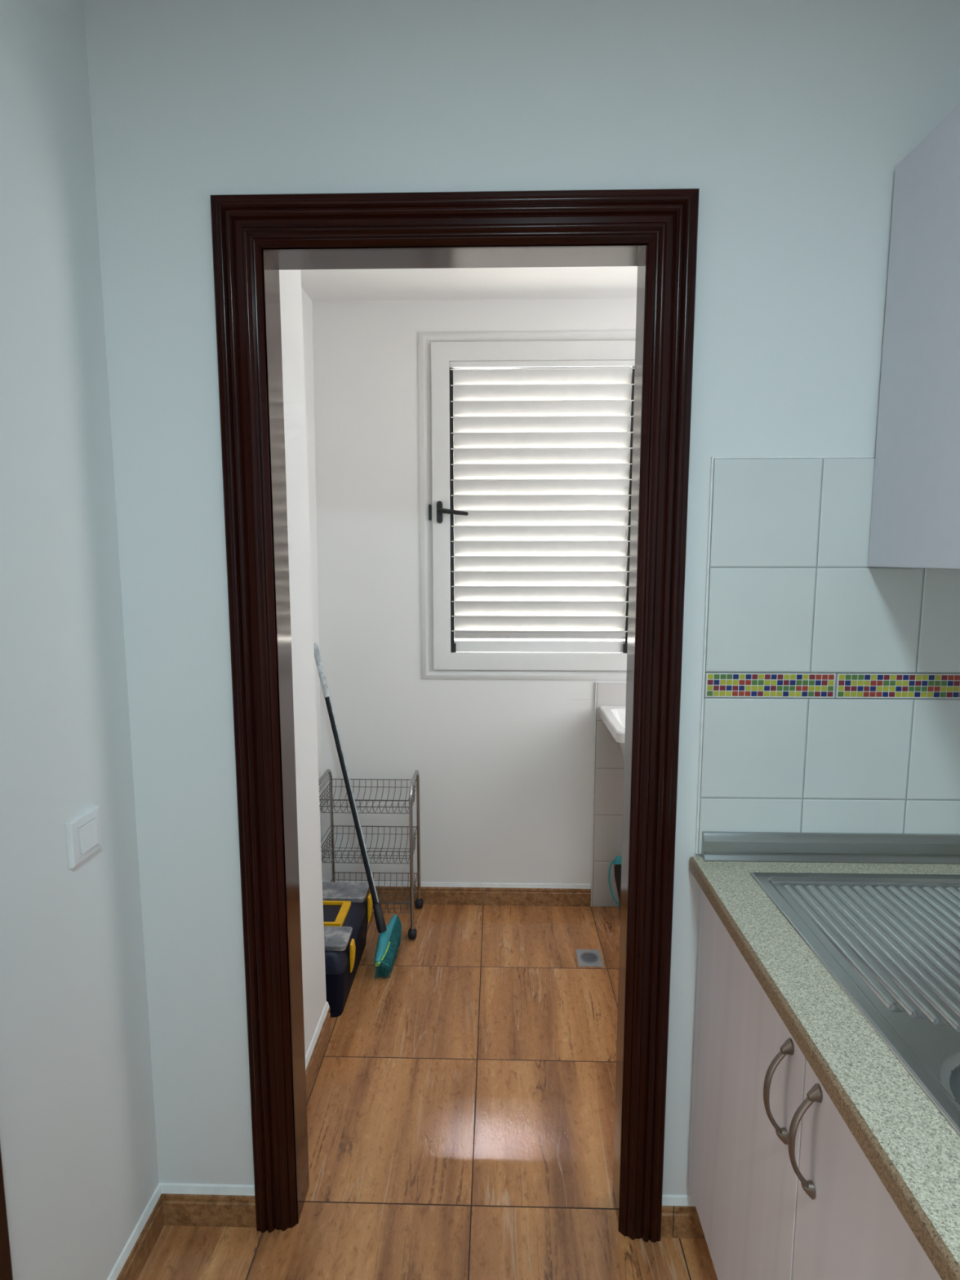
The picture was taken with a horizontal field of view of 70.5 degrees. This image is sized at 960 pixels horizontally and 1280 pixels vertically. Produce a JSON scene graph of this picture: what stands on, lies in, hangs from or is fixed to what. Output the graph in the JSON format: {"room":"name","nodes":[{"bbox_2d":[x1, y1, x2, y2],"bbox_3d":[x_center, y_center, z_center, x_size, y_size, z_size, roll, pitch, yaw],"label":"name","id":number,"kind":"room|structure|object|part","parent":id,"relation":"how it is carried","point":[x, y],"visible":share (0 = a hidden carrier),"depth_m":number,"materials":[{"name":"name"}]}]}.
{"room":"kitchen","nodes":[
{"label":"kitchen","id":0,"kind":"room"},
{"bbox_2d":[0,0,324,1279],"bbox_3d":[-0.793,0.149,0.410,0.183,2.520,4.700,0,7,1],"label":"wall","id":1,"kind":"structure","parent":0,"point":[78,1140],"depth_m":1.15,"materials":[{"name":"white paint"}]},
{"bbox_2d":[0,1143,13,1279],"bbox_3d":[-0.793,0.354,0.464,0.170,2.100,0.956,0,7,1],"label":"door","id":2,"kind":"structure","parent":1,"relation":"in","point":[6,1266],"depth_m":0.99,"materials":[{"name":"brown wood"}]},
{"bbox_2d":[65,804,102,868],"bbox_3d":[-0.702,0.349,1.211,0.015,0.082,0.086,0,7,1],"label":"light switch","id":3,"kind":"object","parent":1,"relation":"attached to","point":[83,836],"visible":1,"depth_m":1.20,"materials":[{"name":"white plastic"}]},
{"bbox_2d":[106,1183,164,1279],"bbox_3d":[-0.705,1.266,1.278,0.011,0.093,0.444,0,7,1],"label":"baseboard","id":4,"kind":"structure","parent":1,"relation":"attached to","point":[135,1254],"depth_m":1.40,"materials":[{"name":"tile"}]},
{"bbox_2d":[279,269,326,1055],"bbox_3d":[-0.665,0.038,1.698,0.375,2.428,0.519,0,7,1],"label":"wall","id":5,"kind":"structure","parent":0,"point":[311,902],"depth_m":1.82,"materials":[{"name":"white paint"}]},
{"bbox_2d":[305,1001,330,1102],"bbox_3d":[-0.472,1.192,1.837,0.011,0.105,0.512,0,7,1],"label":"baseboard","id":6,"kind":"structure","parent":5,"relation":"attached to","point":[316,1050],"depth_m":1.95,"materials":[{"name":"tile"}]},
{"bbox_2d":[137,903,717,1279],"bbox_3d":[-0.299,1.435,0.606,3.450,0.080,5.000,0,7,1],"label":"floor","id":7,"kind":"structure","parent":0,"point":[460,1102],"depth_m":1.75,"materials":[{"name":"wood-look ceramic tile"},{"name":"dark grout"}]},
{"bbox_2d":[322,881,372,1017],"bbox_3d":[-0.543,1.060,2.369,0.266,0.238,0.445,0,7,1],"label":"toolbox","id":8,"kind":"object","parent":7,"relation":"on","point":[347,912],"visible":0.59,"depth_m":2.32,"materials":[{"name":"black plastic"}]},
{"bbox_3d":[-0.541,0.953,2.370,0.154,0.010,0.154,0,7,1],"label":"carry handle","id":9,"kind":"part","parent":8,"relation":"part of","materials":[{"name":"yellow plastic"}]},
{"bbox_3d":[-0.546,0.969,2.209,0.246,0.020,0.116,0,7,1],"label":"organiser lid","id":10,"kind":"part","parent":8,"relation":"part of","materials":[{"name":"grey plastic"}]},
{"bbox_3d":[-0.550,0.994,2.361,0.247,0.068,0.445,0,7,1],"label":"lid","id":11,"kind":"part","parent":8,"relation":"part of","materials":[{"name":"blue plastic"}]},
{"bbox_3d":[-0.539,0.932,2.514,0.246,0.020,0.122,0,7,1],"label":"organiser lid","id":12,"kind":"part","parent":8,"relation":"part of","materials":[{"name":"grey plastic"}]},
{"bbox_2d":[325,909,368,1017],"bbox_3d":[-0.550,1.103,2.376,0.251,0.150,0.435,0,7,1],"label":"tub","id":13,"kind":"object","parent":8,"relation":"in","point":[339,982],"depth_m":2.19,"materials":[{"name":"plastic"}]},
{"bbox_2d":[313,643,401,978],"bbox_3d":[-0.422,0.591,2.537,0.198,1.126,0.551,-5,8,-33],"label":"broom","id":14,"kind":"object","parent":7,"relation":"on","point":[389,936],"visible":1,"depth_m":2.48,"materials":[{"name":"black plastic"}]},
{"bbox_3d":[-0.477,0.593,2.521,0.020,0.730,0.344,-6,9,-41],"label":"handle","id":15,"kind":"part","parent":14,"relation":"part of","materials":[{"name":"black metal"}]},
{"bbox_2d":[373,902,386,933],"bbox_3d":[-0.360,0.997,2.437,0.032,0.098,0.065,-6,9,-39],"label":"socket","id":16,"kind":"object","parent":14,"relation":"attached to","point":[379,917],"depth_m":2.43,"materials":[{"name":"black plastic"}]},
{"bbox_3d":[-0.345,1.096,2.374,0.039,0.031,0.108,1,7,9],"label":"head trim","id":17,"kind":"part","parent":14,"relation":"part of","materials":[{"name":"plastic"}]},
{"bbox_2d":[318,768,422,939],"bbox_3d":[-0.436,0.832,2.697,0.389,0.611,0.271,0,7,1],"label":"trolley","id":18,"kind":"object","parent":7,"relation":"on","point":[412,932],"visible":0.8,"depth_m":2.71,"materials":[{"name":"silver metal"}]},
{"bbox_3d":[-0.615,0.813,2.699,0.014,0.575,0.244,0,7,1],"label":"frame","id":19,"kind":"part","parent":18,"relation":"part of","materials":[{"name":"silver metal"}]},
{"bbox_2d":[319,773,416,813],"bbox_3d":[-0.434,0.602,2.669,0.363,0.107,0.242,0,7,1],"label":"wire basket","id":20,"kind":"object","parent":18,"relation":"on","point":[411,791],"depth_m":2.66,"materials":[{"name":"grey metal"}]},
{"bbox_2d":[320,823,417,863],"bbox_3d":[-0.434,0.813,2.695,0.363,0.083,0.242,0,7,1],"label":"wire basket","id":21,"kind":"object","parent":18,"relation":"on","point":[412,846],"depth_m":2.70,"materials":[{"name":"grey metal"}]},
{"bbox_2d":[330,871,417,913],"bbox_3d":[-0.433,1.019,2.720,0.360,0.071,0.242,0,7,1],"label":"wire basket","id":22,"kind":"object","parent":18,"relation":"on","point":[411,900],"depth_m":2.78,"materials":[{"name":"grey metal"}]},
{"bbox_3d":[-0.257,0.814,2.690,0.014,0.575,0.244,0,7,1],"label":"frame","id":23,"kind":"part","parent":18,"relation":"part of","materials":[{"name":"silver metal"}]},
{"bbox_2d":[575,949,603,967],"bbox_3d":[0.400,1.163,2.486,0.089,0.005,0.104,0,7,1],"label":"floor drain","id":24,"kind":"object","parent":7,"relation":"on","point":[585,957],"visible":1,"depth_m":2.48,"materials":[{"name":"grey metal"}]},
{"bbox_2d":[608,856,622,919],"bbox_3d":[0.572,0.997,2.693,0.132,0.282,0.032,0,7,1],"label":"dustpan","id":25,"kind":"object","parent":7,"relation":"on","point":[617,860],"visible":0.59,"depth_m":2.68,"materials":[{"name":"teal plastic"}]},
{"bbox_2d":[688,888,942,1279],"bbox_3d":[0.710,0.935,0.943,0.632,0.830,0.953,0,7,1],"label":"base cabinet","id":26,"kind":"object","parent":7,"relation":"on","point":[781,1188],"visible":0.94,"depth_m":1.01,"materials":[{"name":"white wood"}]},
{"bbox_3d":[0.444,0.838,1.164,0.019,0.681,0.462,0,7,1],"label":"cabinet door","id":27,"kind":"part","parent":26,"relation":"part of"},
{"bbox_3d":[0.412,0.628,0.945,0.033,0.157,0.017,0,7,1],"label":"handle","id":28,"kind":"part","parent":26,"relation":"part of","materials":[{"name":"silver metal"}]},
{"bbox_3d":[0.410,0.638,0.864,0.033,0.157,0.017,0,7,1],"label":"handle","id":29,"kind":"part","parent":26,"relation":"part of","materials":[{"name":"silver metal"}]},
{"bbox_3d":[0.432,0.894,0.703,0.019,0.681,0.462,0,7,1],"label":"cabinet door","id":30,"kind":"part","parent":26,"relation":"part of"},
{"bbox_3d":[0.706,1.037,0.101,0.598,0.830,0.746,0,7,1],"label":"base cabinet","id":31,"kind":"object","parent":7,"relation":"on","visible":0},
{"bbox_2d":[688,856,959,1279],"bbox_3d":[0.718,0.553,0.517,0.637,0.030,1.690,0,7,1],"label":"countertop","id":32,"kind":"structure","parent":31,"relation":"on","point":[913,1150],"depth_m":0.82,"materials":[{"name":"beige stone"}]},
{"bbox_2d":[701,831,959,864],"bbox_3d":[0.750,0.411,1.341,0.614,0.052,0.025,0,7,1],"label":"trim","id":33,"kind":"structure","parent":32,"relation":"on","point":[719,846],"depth_m":1.34,"materials":[{"name":"metal"}]},
{"bbox_2d":[749,872,959,1137],"bbox_3d":[0.735,0.575,0.848,0.470,0.161,0.903,0,7,1],"label":"sink","id":34,"kind":"object","parent":32,"relation":"in","point":[891,943],"visible":0.98,"depth_m":1.03,"materials":[{"name":"silver metal"}]},
{"bbox_2d":[300,266,637,301],"bbox_3d":[0.290,-1.271,1.996,2.260,0.100,1.475,0,7,1],"label":"ceiling","id":35,"kind":"structure","parent":0,"point":[604,282],"depth_m":2.43,"materials":[{"name":"white paint"}]},
{"bbox_2d":[311,298,636,905],"bbox_3d":[0.306,-0.096,2.801,2.260,2.428,0.160,0,7,1],"label":"wall","id":36,"kind":"structure","parent":0,"point":[504,766],"depth_m":2.77,"materials":[{"name":"white paint"}]},
{"bbox_2d":[324,880,591,906],"bbox_3d":[-0.099,1.071,2.868,1.128,0.095,0.011,0,7,1],"label":"baseboard","id":37,"kind":"structure","parent":36,"relation":"attached to","point":[431,892],"depth_m":2.86,"materials":[{"name":"tile"}]},
{"bbox_2d":[417,330,635,679],"bbox_3d":[0.239,-0.508,2.669,0.955,1.347,0.126,0,7,1],"label":"window","id":38,"kind":"structure","parent":36,"relation":"in","point":[526,473],"depth_m":2.67,"materials":[{"name":"white metal"}]},
{"bbox_3d":[-0.197,-0.502,2.674,0.010,0.062,0.013,0,7,1],"label":"keeper plate","id":39,"kind":"part","parent":38,"relation":"part of","materials":[{"name":"black plastic"}]},
{"bbox_3d":[-0.158,-0.500,2.657,0.023,0.086,0.012,0,7,1],"label":"handle","id":40,"kind":"part","parent":38,"relation":"part of","materials":[{"name":"black plastic"}]},
{"bbox_3d":[-0.106,-0.496,2.634,0.123,0.030,0.036,0,7,1],"label":"lever","id":41,"kind":"part","parent":38,"relation":"part of","materials":[{"name":"black plastic"}]},
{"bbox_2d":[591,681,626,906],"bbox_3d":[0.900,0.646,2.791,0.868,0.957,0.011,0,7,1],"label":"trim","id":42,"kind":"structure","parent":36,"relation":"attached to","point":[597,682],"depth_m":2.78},
{"bbox_2d":[591,683,626,906],"bbox_3d":[0.902,0.649,2.792,0.863,0.952,0.010,0,7,1],"label":"wall","id":43,"kind":"structure","parent":36,"relation":"attached to","point":[609,759],"depth_m":2.80,"materials":[{"name":"grey tile"}]},
{"bbox_2d":[600,706,625,760],"bbox_3d":[0.777,0.719,2.587,0.602,0.861,0.416,0,7,1],"label":"sink","id":44,"kind":"object","parent":43,"relation":"attached to","point":[613,717],"visible":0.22,"depth_m":2.59,"materials":[{"name":"white ceramic"}]},
{"bbox_2d":[84,0,959,1195],"bbox_3d":[0.273,0.032,1.369,2.254,2.520,0.085,0,7,1],"label":"wall","id":45,"kind":"structure","parent":0,"point":[792,122],"depth_m":1.23,"materials":[{"name":"white paint"}]},
{"bbox_2d":[159,1182,256,1227],"bbox_3d":[-0.597,1.240,1.491,0.217,0.093,0.011,0,7,1],"label":"baseboard","id":46,"kind":"structure","parent":45,"relation":"attached to","point":[214,1205],"depth_m":1.49,"materials":[{"name":"tile"}]},
{"bbox_2d":[209,188,699,1242],"bbox_3d":[-0.048,0.237,1.394,0.878,2.108,0.112,0,7,1],"label":"door frame","id":47,"kind":"structure","parent":45,"relation":"in","point":[255,237],"depth_m":1.31,"materials":[{"name":"brown wood"}]},
{"bbox_3d":[-0.444,0.241,1.362,0.088,2.108,0.028,0,7,1],"label":"casing","id":48,"kind":"part","parent":47,"relation":"part of","materials":[{"name":"brown wood"}]},
{"bbox_3d":[-0.049,-0.761,1.230,0.878,0.088,0.028,0,7,1],"label":"casing","id":49,"kind":"part","parent":47,"relation":"part of","materials":[{"name":"brown wood"}]},
{"bbox_3d":[0.345,0.243,1.342,0.089,2.108,0.024,1,7,5],"label":"casing","id":50,"kind":"part","parent":47,"relation":"part of","materials":[{"name":"brown wood"}]},
{"bbox_2d":[661,1194,704,1239],"bbox_3d":[0.436,1.243,1.465,0.094,0.093,0.011,0,7,1],"label":"baseboard","id":51,"kind":"structure","parent":45,"relation":"attached to","point":[680,1219],"depth_m":1.46,"materials":[{"name":"tile"}]},
{"bbox_2d":[694,456,872,853],"bbox_3d":[0.582,0.044,1.317,0.297,0.778,0.007,0,7,1],"label":"trim","id":52,"kind":"structure","parent":45,"relation":"attached to","point":[712,457],"depth_m":1.30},
{"bbox_2d":[697,697,959,854],"bbox_3d":[0.747,0.273,1.340,0.622,0.320,0.007,0,7,1],"label":"backsplash","id":53,"kind":"structure","parent":45,"relation":"attached to","point":[781,765],"depth_m":1.33,"materials":[{"name":"white tile"}]},
{"bbox_2d":[704,672,959,698],"bbox_3d":[0.749,0.088,1.317,0.620,0.048,0.009,0,7,1],"label":"trim","id":54,"kind":"structure","parent":45,"relation":"attached to","point":[755,685],"depth_m":1.31,"materials":[{"name":"multicoloured tile"}]},
{"bbox_2d":[705,457,959,673],"bbox_3d":[0.748,-0.138,1.290,0.620,0.405,0.007,0,7,1],"label":"backsplash","id":55,"kind":"structure","parent":45,"relation":"attached to","point":[793,588],"depth_m":1.29,"materials":[{"name":"white tile"}]},
{"bbox_3d":[1.092,0.240,-0.332,0.150,2.520,3.300,0,7,1],"label":"wall","id":56,"kind":"structure","parent":0,"visible":0},
{"bbox_2d":[867,103,959,568],"bbox_3d":[0.876,-0.397,0.498,0.325,0.703,1.491,0,7,1],"label":"upper cabinet","id":57,"kind":"object","parent":56,"relation":"attached to","point":[915,514],"visible":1,"depth_m":1.12,"materials":[{"name":"white wood"}]},
{"label":"outside","id":58,"kind":"structure","parent":0,"visible":0},
{"bbox_2d":[454,638,622,640],"bbox_3d":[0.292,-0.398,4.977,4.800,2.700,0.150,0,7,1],"label":"shutter slat","id":59,"kind":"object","parent":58,"point":[455,639],"depth_m":4.95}
]}

